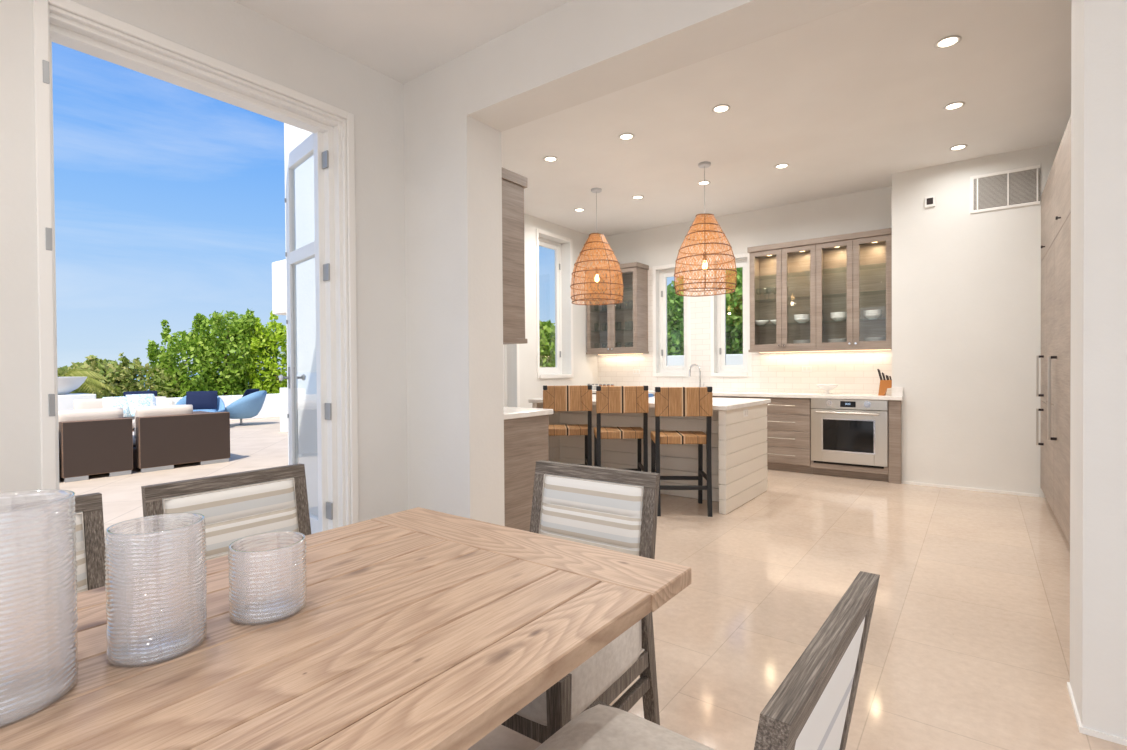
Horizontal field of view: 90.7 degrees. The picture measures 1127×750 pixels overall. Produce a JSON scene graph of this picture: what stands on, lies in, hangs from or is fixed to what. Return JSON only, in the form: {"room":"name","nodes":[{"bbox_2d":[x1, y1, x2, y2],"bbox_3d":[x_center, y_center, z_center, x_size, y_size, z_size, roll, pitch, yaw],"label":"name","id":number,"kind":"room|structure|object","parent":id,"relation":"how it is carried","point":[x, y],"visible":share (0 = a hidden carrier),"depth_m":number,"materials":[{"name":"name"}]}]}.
{"room":"dining room","nodes":[
{"label":"dining room","id":0,"kind":"room"},
{"bbox_2d":[0,0,407,521],"bbox_3d":[-3.042,-0.407,1.743,0.280,3.320,5.960,0,1,37],"label":"wall","id":1,"kind":"structure","parent":0,"point":[228,31],"depth_m":3.25,"materials":[{"name":"paint"}]},
{"bbox_2d":[33,0,358,533],"bbox_3d":[-2.185,-0.245,3.303,0.817,2.950,1.726,0,1,37],"label":"door","id":2,"kind":"structure","parent":1,"relation":"in","point":[334,178],"depth_m":3.62,"materials":[{"name":"white paint"}]},
{"bbox_2d":[272,259,285,314],"bbox_3d":[-2.639,-1.258,7.534,3.150,0.750,1.060,0,1,37],"label":"wall","id":3,"kind":"structure","parent":0,"point":[278,267],"depth_m":7.93,"materials":[{"name":"paint"}]},
{"bbox_2d":[507,214,597,407],"bbox_3d":[-0.812,-0.482,7.180,0.200,3.320,4.760,0,1,37],"label":"wall","id":4,"kind":"structure","parent":0,"point":[585,366],"depth_m":7.91,"materials":[{"name":"paint"}]},
{"bbox_2d":[503,344,519,406],"bbox_3d":[-1.117,-0.500,6.764,0.250,2.970,1.510,0,1,37],"label":"window","id":5,"kind":"structure","parent":4,"relation":"in","point":[504,345],"depth_m":7.33,"materials":[{"name":"white"}]},
{"bbox_2d":[536,228,572,378],"bbox_3d":[-0.195,-0.981,7.997,0.250,2.050,0.840,0,1,37],"label":"window","id":6,"kind":"structure","parent":4,"relation":"in","point":[542,372],"depth_m":8.24,"materials":[{"name":"white"}]},
{"bbox_2d":[59,417,1126,749],"bbox_3d":[-5.086,1.402,4.138,19.500,0.320,18.500,0,1,37],"label":"floor","id":7,"kind":"structure","parent":0,"point":[968,643],"depth_m":2.97,"materials":[{"name":"tile"}]},
{"bbox_2d":[0,492,105,611],"bbox_3d":[-1.323,0.803,1.308,0.606,0.885,0.528,0,1,37],"label":"dining chair","id":8,"kind":"object","parent":7,"relation":"on","point":[33,540],"visible":0.41,"depth_m":1.55,"materials":[{"name":"fabric"}]},
{"bbox_2d":[58,393,95,410],"bbox_3d":[-9.454,0.798,9.316,0.900,0.880,2.380,0,1,37],"label":"wall","id":9,"kind":"structure","parent":7,"relation":"on","point":[66,401],"depth_m":9.71,"materials":[{"name":"paint"}]},
{"bbox_2d":[58,377,86,394],"bbox_3d":[-9.069,0.193,9.831,1.020,0.310,1.020,0,1,37],"label":"stone bowl","id":10,"kind":"object","parent":9,"relation":"on","point":[66,385],"visible":0.35,"depth_m":9.76,"materials":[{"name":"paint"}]},
{"bbox_2d":[58,408,132,482],"bbox_3d":[-5.933,0.826,6.946,0.920,0.824,0.670,0,1,37],"label":"armchair","id":11,"kind":"object","parent":7,"relation":"on","point":[91,441],"visible":0.8,"depth_m":6.65,"materials":[{"name":"brown wicker"}]},
{"bbox_2d":[58,408,122,431],"bbox_3d":[-5.757,0.618,6.780,0.224,0.408,0.620,0,1,37],"label":"cushion","id":12,"kind":"object","parent":11,"relation":"on","point":[103,413],"depth_m":6.69,"materials":[{"name":"beige fabric"}]},
{"bbox_2d":[74,396,165,431],"bbox_3d":[-7.496,0.808,9.582,0.920,0.824,1.350,0,1,37],"label":"wicker sofa","id":13,"kind":"object","parent":7,"relation":"on","point":[79,404],"visible":0.08,"depth_m":9.31,"materials":[{"name":"white fabric"}]},
{"bbox_2d":[74,398,123,417],"bbox_3d":[-7.887,0.605,9.459,0.224,0.408,0.640,0,1,37],"label":"cushion","id":14,"kind":"object","parent":13,"relation":"on","point":[79,404],"depth_m":9.30,"materials":[{"name":"beige fabric"}]},
{"bbox_2d":[103,396,130,416],"bbox_3d":[-7.574,0.543,9.443,0.182,0.347,0.360,0,1,45],"label":"throw pillow","id":15,"kind":"object","parent":13,"relation":"on","point":[108,402],"visible":0.55,"depth_m":9.43,"materials":[{"name":"white fabric"}]},
{"bbox_2d":[123,391,157,396],"bbox_3d":[-7.558,0.437,9.966,0.160,0.296,0.500,0,1,37],"label":"throw pillow","id":16,"kind":"object","parent":13,"relation":"on","point":[129,392],"visible":0.35,"depth_m":9.95,"materials":[{"name":"blue fabric"}]},
{"bbox_2d":[126,394,156,416],"bbox_3d":[-7.291,0.518,9.655,0.215,0.372,0.440,0,1,25],"label":"throw pillow","id":17,"kind":"object","parent":13,"relation":"on","point":[134,400],"visible":0.62,"depth_m":9.58,"materials":[{"name":"white fabric"}]},
{"bbox_2d":[124,396,165,417],"bbox_3d":[-7.492,0.596,9.987,0.224,0.408,0.640,0,1,37],"label":"cushion","id":18,"kind":"object","parent":13,"relation":"on","point":[157,396],"depth_m":10.11,"materials":[{"name":"beige fabric"}]},
{"bbox_2d":[155,398,174,405],"bbox_3d":[-7.143,0.574,9.920,0.360,0.326,0.216,-1,1,-39],"label":"throw pillow","id":19,"kind":"object","parent":13,"relation":"on","point":[159,401],"visible":0.38,"depth_m":9.93,"materials":[{"name":"white fabric"}]},
{"bbox_2d":[133,405,229,472],"bbox_3d":[-5.376,0.814,7.691,0.920,0.824,1.060,0,1,37],"label":"armchair","id":20,"kind":"object","parent":7,"relation":"on","point":[164,436],"visible":0.84,"depth_m":7.34,"materials":[{"name":"brown wicker"}]},
{"bbox_2d":[134,405,192,437],"bbox_3d":[-5.299,0.608,7.393,0.224,0.408,0.630,0,1,37],"label":"cushion","id":21,"kind":"object","parent":20,"relation":"on","point":[163,410],"depth_m":7.27,"materials":[{"name":"beige fabric"}]},
{"bbox_2d":[176,396,224,411],"bbox_3d":[-7.951,0.786,12.170,0.960,0.820,1.080,-1,1,-28],"label":"lounge chair","id":22,"kind":"object","parent":7,"relation":"on","point":[220,404],"visible":0.16,"depth_m":12.30,"materials":[{"name":"blue fabric"}]},
{"bbox_2d":[186,391,216,408],"bbox_3d":[-7.987,0.554,12.298,0.580,0.395,0.212,-1,1,-28],"label":"throw pillow","id":23,"kind":"object","parent":22,"relation":"on","point":[198,399],"visible":0.85,"depth_m":12.25,"materials":[{"name":"blue fabric"}]},
{"bbox_2d":[193,409,216,411],"bbox_3d":[-7.908,0.816,12.091,0.620,0.120,0.620,-1,1,-28],"label":"seat cushion","id":24,"kind":"object","parent":22,"relation":"on","point":[207,410],"depth_m":12.01,"materials":[{"name":"blue fabric"}]},
{"bbox_2d":[141,464,310,574],"bbox_3d":[-0.947,0.795,1.810,0.606,0.885,0.528,0,1,37],"label":"dining chair","id":25,"kind":"object","parent":7,"relation":"on","point":[234,506],"visible":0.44,"depth_m":1.92,"materials":[{"name":"fabric"}]},
{"bbox_2d":[174,393,279,420],"bbox_3d":[-12.358,0.936,9.566,0.250,0.640,18.500,0,1,37],"label":"parapet","id":26,"kind":"object","parent":7,"relation":"on","point":[270,408],"depth_m":15.11,"materials":[{"name":"paint"}]},
{"bbox_2d":[224,391,266,425],"bbox_3d":[-7.517,0.773,13.069,1.080,0.820,0.960,0,1,12],"label":"lounge chair","id":27,"kind":"object","parent":7,"relation":"on","point":[248,406],"visible":0.84,"depth_m":12.80,"materials":[{"name":"blue"}]},
{"bbox_2d":[242,389,259,396],"bbox_3d":[-7.332,0.502,13.007,0.236,0.355,0.420,0,1,12],"label":"throw pillow","id":28,"kind":"object","parent":27,"relation":"on","point":[248,391],"visible":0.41,"depth_m":12.86,"materials":[{"name":"blue fabric"}]},
{"bbox_2d":[280,388,287,431],"bbox_3d":[-4.729,0.703,13.006,0.250,0.920,3.650,0,1,37],"label":"wall","id":29,"kind":"structure","parent":7,"relation":"on","point":[283,391],"depth_m":11.51,"materials":[{"name":"paint"}]},
{"bbox_2d":[0,507,690,749],"bbox_3d":[-0.871,0.869,0.653,1.043,0.760,2.580,0,1,37],"label":"dining table","id":30,"kind":"object","parent":7,"relation":"on","point":[418,628],"visible":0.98,"depth_m":1.02,"materials":[{"name":"brown wood"}]},
{"bbox_2d":[0,489,78,727],"bbox_3d":[-0.845,0.338,0.824,0.189,0.298,0.189,0,1,28],"label":"glass vase","id":31,"kind":"object","parent":30,"relation":"on","point":[11,708],"visible":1,"depth_m":0.86,"materials":[{"name":"clear glass"}]},
{"bbox_2d":[104,513,206,667],"bbox_3d":[-0.720,0.373,0.989,0.146,0.222,0.146,0,1,42],"label":"glass vase","id":32,"kind":"object","parent":30,"relation":"on","point":[153,654],"visible":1,"depth_m":0.96,"materials":[{"name":"clear glass"}]},
{"bbox_2d":[228,531,306,624],"bbox_3d":[-0.602,0.411,1.137,0.142,0.143,0.141,-1,1,-10],"label":"glass vase","id":33,"kind":"object","parent":30,"relation":"on","point":[278,612],"visible":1,"depth_m":1.12,"materials":[{"name":"clear glass"}]},
{"bbox_2d":[504,407,552,530],"bbox_3d":[-1.108,0.741,4.840,2.110,0.930,0.623,0,1,37],"label":"base cabinet","id":34,"kind":"object","parent":7,"relation":"on","point":[526,430],"visible":0.23,"depth_m":4.18,"materials":[{"name":"brown wood"}]},
{"bbox_2d":[504,407,552,419],"bbox_3d":[-1.111,0.296,4.836,2.110,0.042,0.623,0,1,37],"label":"countertop","id":35,"kind":"structure","parent":34,"relation":"on","point":[509,412],"depth_m":4.27,"materials":[{"name":"stone"}]},
{"bbox_2d":[543,385,591,465],"bbox_3d":[0.033,0.643,5.596,0.474,1.093,0.502,0,1,-2],"label":"bar stool","id":36,"kind":"object","parent":7,"relation":"on","point":[557,398],"visible":0.66,"depth_m":5.35,"materials":[{"name":"beige"}]},
{"bbox_2d":[501,460,659,743],"bbox_3d":[-0.048,0.788,1.837,0.528,0.885,0.606,0,1,35],"label":"dining chair","id":37,"kind":"object","parent":7,"relation":"on","point":[614,509],"visible":0.5,"depth_m":1.91,"materials":[{"name":"beige fabric"}]},
{"bbox_2d":[594,386,648,471],"bbox_3d":[0.538,0.643,5.311,0.474,1.093,0.502,0,1,0],"label":"bar stool","id":38,"kind":"object","parent":7,"relation":"on","point":[609,399],"visible":0.85,"depth_m":5.06,"materials":[{"name":"beige"}]},
{"bbox_2d":[528,394,770,513],"bbox_3d":[0.867,0.715,5.829,2.190,0.930,1.225,0,1,37],"label":"kitchen island","id":39,"kind":"object","parent":7,"relation":"on","point":[738,442],"visible":0.66,"depth_m":5.42,"materials":[{"name":"white wood"}]},
{"bbox_2d":[743,408,747,416],"bbox_3d":[1.676,0.347,5.121,0.010,0.074,0.116,0,1,37],"label":"wall outlet","id":40,"kind":"object","parent":39,"relation":"attached to","point":[745,411],"visible":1,"depth_m":5.11,"materials":[{"name":"white plastic"}]},
{"bbox_2d":[651,387,712,516],"bbox_3d":[1.030,0.643,4.922,0.474,1.093,0.502,0,1,4],"label":"bar stool","id":41,"kind":"object","parent":7,"relation":"on","point":[669,401],"visible":0.94,"depth_m":4.70,"materials":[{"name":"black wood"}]},
{"bbox_2d":[535,571,879,749],"bbox_3d":[0.159,0.796,0.965,0.606,0.885,0.528,0,1,38],"label":"dining chair","id":42,"kind":"object","parent":7,"relation":"on","point":[812,707],"visible":1,"depth_m":0.84,"materials":[{"name":"wood"}]},
{"bbox_2d":[713,396,737,397],"bbox_3d":[1.989,0.712,7.412,0.850,0.885,0.545,0,1,37],"label":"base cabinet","id":43,"kind":"object","parent":7,"relation":"on","point":[713,396],"visible":0.02,"depth_m":7.07,"materials":[{"name":"brown wood"}]},
{"bbox_2d":[738,397,811,473],"bbox_3d":[2.667,0.713,6.905,0.845,0.885,0.545,0,1,37],"label":"base cabinet","id":44,"kind":"object","parent":7,"relation":"on","point":[788,419],"visible":0.51,"depth_m":6.61,"materials":[{"name":"brown wood"}]},
{"bbox_2d":[811,398,888,480],"bbox_3d":[3.314,0.713,6.404,0.786,0.887,0.593,0,1,37],"label":"wall oven","id":45,"kind":"object","parent":7,"relation":"on","point":[850,437],"visible":1,"depth_m":6.21,"materials":[{"name":"silver metal"}]},
{"bbox_2d":[889,400,901,483],"bbox_3d":[3.697,0.711,6.160,0.115,0.890,0.525,0,1,37],"label":"end panel","id":46,"kind":"object","parent":7,"relation":"on","point":[895,406],"visible":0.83,"depth_m":5.95,"materials":[{"name":"brown wood"}]},
{"bbox_2d":[1036,115,1070,544],"bbox_3d":[3.741,-0.236,3.585,0.880,2.840,3.628,0,1,37],"label":"tall cabinet","id":47,"kind":"object","parent":7,"relation":"on","point":[1055,356],"visible":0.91,"depth_m":4.17,"materials":[{"name":"brown wood"}]},
{"bbox_3d":[1.020,0.712,8.137,1.570,0.885,0.545,0,1,37],"label":"cabinet","id":48,"kind":"object","parent":7,"relation":"on","visible":0},
{"bbox_2d":[592,387,902,400],"bbox_3d":[2.065,0.195,7.351,4.185,0.140,0.541,0,1,37],"label":"countertop","id":49,"kind":"structure","parent":48,"relation":"on","point":[897,392],"depth_m":6.48,"materials":[{"name":"stone"}]},
{"bbox_2d":[689,364,703,386],"bbox_3d":[1.846,0.034,7.711,0.240,0.376,0.054,0,1,37],"label":"kitchen faucet","id":50,"kind":"object","parent":49,"relation":"on","point":[691,366],"visible":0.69,"depth_m":7.68,"materials":[{"name":"silver metal"}]},
{"bbox_2d":[816,384,837,393],"bbox_3d":[3.111,0.169,6.567,0.244,0.114,0.244,0,1,37],"label":"footed bowl","id":51,"kind":"object","parent":49,"relation":"on","point":[827,387],"visible":0.92,"depth_m":6.52,"materials":[{"name":"white ceramic"}]},
{"bbox_2d":[878,380,891,395],"bbox_3d":[3.588,0.141,6.186,0.150,0.170,0.100,0,1,37],"label":"knife block","id":52,"kind":"object","parent":49,"relation":"on","point":[884,384],"visible":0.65,"depth_m":6.16,"materials":[{"name":"orange wood"}]},
{"bbox_2d":[233,0,1070,236],"bbox_3d":[0.515,-2.223,2.232,8.250,0.250,11.050,0,1,37],"label":"ceiling","id":53,"kind":"structure","parent":0,"point":[851,99],"depth_m":4.35,"materials":[{"name":"paint"}]},
{"bbox_2d":[543,156,557,161],"bbox_3d":[-0.128,-2.124,5.480,0.144,0.007,0.144,0,1,37],"label":"recessed light","id":54,"kind":"object","parent":53,"relation":"in","point":[548,158],"visible":1,"depth_m":5.48,"materials":[{"name":"white paint"}]},
{"bbox_2d":[574,208,584,211],"bbox_3d":[0.207,-2.146,7.239,0.144,0.007,0.144,0,1,37],"label":"recessed light","id":55,"kind":"object","parent":53,"relation":"in","point":[576,209],"visible":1,"depth_m":7.22,"materials":[{"name":"white paint"}]},
{"bbox_2d":[570,188,623,304],"bbox_3d":[0.384,-1.488,6.432,0.621,1.308,0.621,0,1,28],"label":"pendant lamp","id":56,"kind":"object","parent":53,"relation":"hanging from","point":[599,238],"visible":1,"depth_m":6.31,"materials":[{"name":"orange wicker"}]},
{"bbox_2d":[618,133,634,139],"bbox_3d":[0.561,-2.124,4.965,0.144,0.007,0.144,0,1,37],"label":"recessed light","id":57,"kind":"object","parent":53,"relation":"in","point":[626,136],"visible":1,"depth_m":4.96,"materials":[{"name":"white paint"}]},
{"bbox_2d":[632,195,643,198],"bbox_3d":[0.896,-2.146,6.724,0.144,0.007,0.144,0,1,37],"label":"recessed light","id":58,"kind":"object","parent":53,"relation":"in","point":[636,196],"visible":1,"depth_m":6.73,"materials":[{"name":"white paint"}]},
{"bbox_2d":[697,181,710,184],"bbox_3d":[1.569,-2.145,6.221,0.144,0.007,0.144,0,1,37],"label":"recessed light","id":59,"kind":"object","parent":53,"relation":"in","point":[700,182],"visible":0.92,"depth_m":6.22,"materials":[{"name":"white paint"}]},
{"bbox_2d":[674,161,736,296],"bbox_3d":[1.433,-1.487,5.647,0.621,1.308,0.621,0,1,23],"label":"pendant lamp","id":60,"kind":"object","parent":53,"relation":"hanging from","point":[707,221],"visible":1,"depth_m":5.53,"materials":[{"name":"orange wicker"}]},
{"bbox_2d":[712,104,729,112],"bbox_3d":[1.258,-2.123,4.444,0.144,0.007,0.144,0,1,37],"label":"recessed light","id":61,"kind":"object","parent":53,"relation":"in","point":[723,108],"visible":1,"depth_m":4.44,"materials":[{"name":"white paint"}]},
{"bbox_2d":[774,163,788,168],"bbox_3d":[2.242,-2.144,5.718,0.144,0.007,0.144,0,1,37],"label":"recessed light","id":62,"kind":"object","parent":53,"relation":"in","point":[784,165],"visible":1,"depth_m":5.72,"materials":[{"name":"white paint"}]},
{"bbox_2d":[934,35,961,48],"bbox_3d":[2.451,-2.122,3.552,0.144,0.007,0.144,0,1,37],"label":"recessed light","id":63,"kind":"object","parent":53,"relation":"in","point":[949,41],"visible":1,"depth_m":3.55,"materials":[{"name":"white paint"}]},
{"bbox_2d":[943,102,964,110],"bbox_3d":[3.104,-2.136,4.425,0.144,0.007,0.144,0,1,37],"label":"recessed light","id":64,"kind":"object","parent":53,"relation":"in","point":[952,106],"visible":1,"depth_m":4.43,"materials":[{"name":"white paint"}]},
{"bbox_2d":[949,144,966,150],"bbox_3d":[3.732,-2.150,5.266,0.144,0.007,0.144,0,1,37],"label":"recessed light","id":65,"kind":"object","parent":53,"relation":"in","point":[962,146],"visible":1,"depth_m":5.26,"materials":[{"name":"white paint"}]},
{"bbox_2d":[284,0,1126,738],"bbox_3d":[0.884,-0.736,2.726,8.250,3.940,0.336,0,1,37],"label":"wall","id":66,"kind":"structure","parent":0,"point":[456,112],"depth_m":3.21,"materials":[{"name":"paint"}]},
{"bbox_2d":[502,168,527,343],"bbox_3d":[-0.900,-0.862,4.478,1.335,1.250,0.333,0,1,37],"label":"upper cabinet","id":67,"kind":"object","parent":66,"relation":"attached to","point":[513,184],"visible":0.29,"depth_m":4.10,"materials":[{"name":"brown wood"}]},
{"bbox_2d":[1067,682,1126,745],"bbox_3d":[2.949,1.205,1.213,2.728,0.020,0.338,0,1,37],"label":"baseboard","id":68,"kind":"structure","parent":66,"relation":"attached to","point":[1083,730],"depth_m":1.88,"materials":[{"name":"white paint"}]},
{"bbox_2d":[597,186,891,393],"bbox_3d":[3.161,-0.510,7.025,6.350,3.320,0.250,0,1,37],"label":"wall","id":69,"kind":"structure","parent":0,"point":[868,210],"depth_m":7.24,"materials":[{"name":"paint"}]},
{"bbox_2d":[585,262,648,354],"bbox_3d":[0.796,-0.967,8.387,0.910,1.311,0.369,0,1,37],"label":"upper cabinet","id":70,"kind":"object","parent":69,"relation":"attached to","point":[634,274],"visible":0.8,"depth_m":8.36,"materials":[{"name":"brown wood"}]},
{"bbox_2d":[591,308,632,312],"bbox_3d":[0.813,-0.982,8.410,0.822,0.009,0.285,0,1,37],"label":"glass shelf","id":71,"kind":"object","parent":70,"relation":"attached to","point":[617,310],"depth_m":8.52,"materials":[{"name":"clear glass"}]},
{"bbox_2d":[591,329,632,331],"bbox_3d":[0.815,-0.672,8.413,0.822,0.009,0.285,0,1,37],"label":"glass shelf","id":72,"kind":"object","parent":70,"relation":"attached to","point":[592,330],"depth_m":8.54,"materials":[{"name":"clear glass"}]},
{"bbox_2d":[592,288,632,293],"bbox_3d":[0.811,-1.272,8.406,0.822,0.009,0.285,0,1,37],"label":"glass shelf","id":73,"kind":"object","parent":70,"relation":"attached to","point":[626,290],"depth_m":8.45,"materials":[{"name":"clear glass"}]},
{"bbox_2d":[653,262,690,375],"bbox_3d":[1.601,-0.790,8.111,0.590,1.620,0.190,0,1,37],"label":"window","id":74,"kind":"structure","parent":69,"relation":"in","point":[665,370],"depth_m":8.21,"materials":[{"name":"white"}]},
{"bbox_2d":[710,253,751,376],"bbox_3d":[2.302,-0.799,7.587,0.560,1.640,0.190,0,1,37],"label":"window","id":75,"kind":"structure","parent":69,"relation":"in","point":[723,370],"depth_m":7.63,"materials":[{"name":"white"}]},
{"bbox_2d":[598,260,891,393],"bbox_3d":[2.177,-0.684,7.596,4.090,1.810,0.008,0,1,37],"label":"backsplash","id":76,"kind":"structure","parent":69,"relation":"attached to","point":[854,372],"depth_m":7.36,"materials":[{"name":"white tile"}]},
{"bbox_2d":[747,228,891,352],"bbox_3d":[3.061,-0.947,6.695,1.585,1.326,0.369,0,1,37],"label":"upper cabinet","id":77,"kind":"object","parent":69,"relation":"attached to","point":[851,273],"visible":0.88,"depth_m":6.68,"materials":[{"name":"brown wood"}]},
{"bbox_2d":[755,320,768,324],"bbox_3d":[2.517,-0.663,7.098,0.194,0.056,0.194,0,1,37],"label":"bowl","id":78,"kind":"object","parent":77,"relation":"on","point":[758,322],"visible":0.84,"depth_m":7.04,"materials":[{"name":"white ceramic"}]},
{"bbox_2d":[794,318,809,322],"bbox_3d":[2.923,-0.663,6.820,0.194,0.056,0.194,0,1,37],"label":"bowl","id":79,"kind":"object","parent":77,"relation":"on","point":[799,320],"visible":0.88,"depth_m":6.76,"materials":[{"name":"white ceramic"}]},
{"bbox_2d":[794,316,809,317],"bbox_3d":[2.922,-0.685,6.819,0.194,0.056,0.194,0,1,37],"label":"bowl","id":80,"kind":"object","parent":79,"relation":"on","point":[796,316],"visible":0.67,"depth_m":6.74,"materials":[{"name":"white ceramic"}]},
{"bbox_2d":[794,314,809,316],"bbox_3d":[2.922,-0.707,6.819,0.194,0.056,0.194,0,1,37],"label":"bowl","id":81,"kind":"object","parent":80,"relation":"on","point":[798,314],"visible":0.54,"depth_m":6.74,"materials":[{"name":"white ceramic"}]},
{"bbox_2d":[755,264,885,279],"bbox_3d":[3.084,-1.240,6.708,1.517,0.009,0.285,0,1,37],"label":"glass shelf","id":82,"kind":"object","parent":77,"relation":"attached to","point":[879,267],"depth_m":6.71,"materials":[{"name":"clear glass"}]},
{"bbox_2d":[755,291,885,302],"bbox_3d":[3.086,-0.940,6.711,1.517,0.009,0.285,0,1,37],"label":"glass shelf","id":83,"kind":"object","parent":77,"relation":"attached to","point":[868,294],"depth_m":6.73,"materials":[{"name":"clear glass"}]},
{"bbox_2d":[757,319,885,326],"bbox_3d":[3.088,-0.630,6.715,1.517,0.009,0.285,0,1,37],"label":"glass shelf","id":84,"kind":"object","parent":77,"relation":"attached to","point":[825,323],"depth_m":6.75,"materials":[{"name":"clear glass"}]},
{"bbox_2d":[830,316,846,320],"bbox_3d":[3.252,-0.663,6.573,0.194,0.056,0.194,0,1,37],"label":"bowl","id":85,"kind":"object","parent":77,"relation":"on","point":[835,318],"visible":0.86,"depth_m":6.52,"materials":[{"name":"white ceramic"}]},
{"bbox_2d":[830,314,846,315],"bbox_3d":[3.252,-0.685,6.573,0.194,0.056,0.194,0,1,37],"label":"bowl","id":86,"kind":"object","parent":85,"relation":"on","point":[832,314],"visible":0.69,"depth_m":6.50,"materials":[{"name":"white ceramic"}]},
{"bbox_2d":[830,312,846,314],"bbox_3d":[3.252,-0.707,6.573,0.194,0.056,0.194,0,1,37],"label":"bowl","id":87,"kind":"object","parent":86,"relation":"on","point":[833,312],"visible":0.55,"depth_m":6.50,"materials":[{"name":"white ceramic"}]},
{"bbox_2d":[863,314,881,319],"bbox_3d":[3.533,-0.663,6.363,0.194,0.056,0.194,0,1,37],"label":"bowl","id":88,"kind":"object","parent":77,"relation":"on","point":[868,316],"visible":0.88,"depth_m":6.31,"materials":[{"name":"white ceramic"}]},
{"bbox_2d":[863,312,881,314],"bbox_3d":[3.533,-0.685,6.363,0.194,0.056,0.194,0,1,37],"label":"bowl","id":89,"kind":"object","parent":88,"relation":"on","point":[865,312],"visible":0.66,"depth_m":6.29,"materials":[{"name":"white ceramic"}]},
{"bbox_2d":[863,310,881,312],"bbox_3d":[3.533,-0.707,6.363,0.194,0.056,0.194,0,1,37],"label":"bowl","id":90,"kind":"object","parent":89,"relation":"on","point":[866,310],"visible":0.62,"depth_m":6.29,"materials":[{"name":"white ceramic"}]},
{"bbox_2d":[892,142,1060,497],"bbox_3d":[4.503,-0.504,5.572,2.060,3.320,0.470,0,1,37],"label":"wall","id":91,"kind":"structure","parent":0,"point":[966,287],"depth_m":5.61,"materials":[{"name":"paint"}]},
{"bbox_2d":[925,195,934,207],"bbox_3d":[3.797,-1.796,5.769,0.090,0.110,0.026,0,1,37],"label":"thermostat","id":92,"kind":"object","parent":91,"relation":"attached to","point":[930,200],"visible":1,"depth_m":5.76,"materials":[{"name":"white plastic"}]},
{"bbox_2d":[902,481,1038,496],"bbox_3d":[4.067,1.147,5.625,1.120,0.025,0.010,0,1,37],"label":"baseboard","id":93,"kind":"structure","parent":91,"relation":"attached to","point":[903,482],"depth_m":5.59,"materials":[{"name":"white paint"}]},
{"bbox_2d":[970,165,1039,213],"bbox_3d":[4.283,-1.800,5.413,0.536,0.370,0.014,0,1,37],"label":"air vent","id":94,"kind":"object","parent":91,"relation":"in","point":[1018,187],"visible":1,"depth_m":5.41,"materials":[{"name":"white metal"}]},
{"label":"outside","id":95,"kind":"structure","parent":0,"visible":0},
{"bbox_2d":[57,359,119,397],"bbox_3d":[-12.800,1.068,14.314,1.867,3.083,2.708,0,1,24],"label":"bush","id":96,"kind":"object","parent":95,"point":[64,368],"visible":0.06,"depth_m":14.44,"materials":[{"name":"green plant"}]},
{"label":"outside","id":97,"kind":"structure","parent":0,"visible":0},
{"bbox_3d":[3.080,1.494,7.712,28.300,0.100,44.000,0,1,37],"label":"ground","id":98,"kind":"structure","parent":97,"visible":0},
{"bbox_2d":[243,311,286,393],"bbox_3d":[-8.198,0.102,17.974,2.555,4.461,4.143,0,1,37],"label":"bush","id":99,"kind":"object","parent":98,"relation":"on","point":[279,333],"visible":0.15,"depth_m":16.50,"materials":[{"name":"green plant"}]},
{"bbox_2d":[539,320,554,366],"bbox_3d":[-0.930,-0.308,16.199,5.367,3.038,3.008,-1,1,-9],"label":"shade tree","id":100,"kind":"object","parent":98,"relation":"on","point":[546,329],"visible":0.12,"depth_m":15.21,"materials":[{"name":"green plant"}]},
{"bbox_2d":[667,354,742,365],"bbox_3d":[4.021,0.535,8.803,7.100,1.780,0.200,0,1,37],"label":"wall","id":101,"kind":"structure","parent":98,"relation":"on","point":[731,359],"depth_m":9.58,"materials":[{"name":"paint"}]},
{"bbox_2d":[667,267,742,355],"bbox_3d":[3.511,-0.338,11.540,3.917,4.107,2.187,0,1,27],"label":"tree","id":102,"kind":"object","parent":98,"relation":"on","point":[734,301],"visible":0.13,"depth_m":11.23,"materials":[{"name":"green plant"}]},
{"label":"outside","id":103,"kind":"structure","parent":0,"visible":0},
{"bbox_2d":[70,352,182,398],"bbox_3d":[-11.585,0.974,14.864,2.280,3.225,2.528,0,1,16],"label":"bush","id":104,"kind":"object","parent":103,"point":[126,371],"visible":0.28,"depth_m":14.45,"materials":[{"name":"green plant"}]},
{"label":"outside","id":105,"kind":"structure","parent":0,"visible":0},
{"bbox_2d":[57,367,116,397],"bbox_3d":[-11.482,1.064,12.883,1.963,2.670,2.084,-1,1,-16],"label":"palm tree","id":106,"kind":"object","parent":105,"point":[76,372],"visible":0.35,"depth_m":13.02,"materials":[{"name":"green plant"}]},
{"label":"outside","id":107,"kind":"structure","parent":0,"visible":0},
{"bbox_2d":[145,308,279,397],"bbox_3d":[-10.155,0.165,16.417,2.580,4.399,3.364,0,1,24],"label":"bush","id":108,"kind":"object","parent":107,"point":[209,353],"visible":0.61,"depth_m":15.77,"materials":[{"name":"green plant"}]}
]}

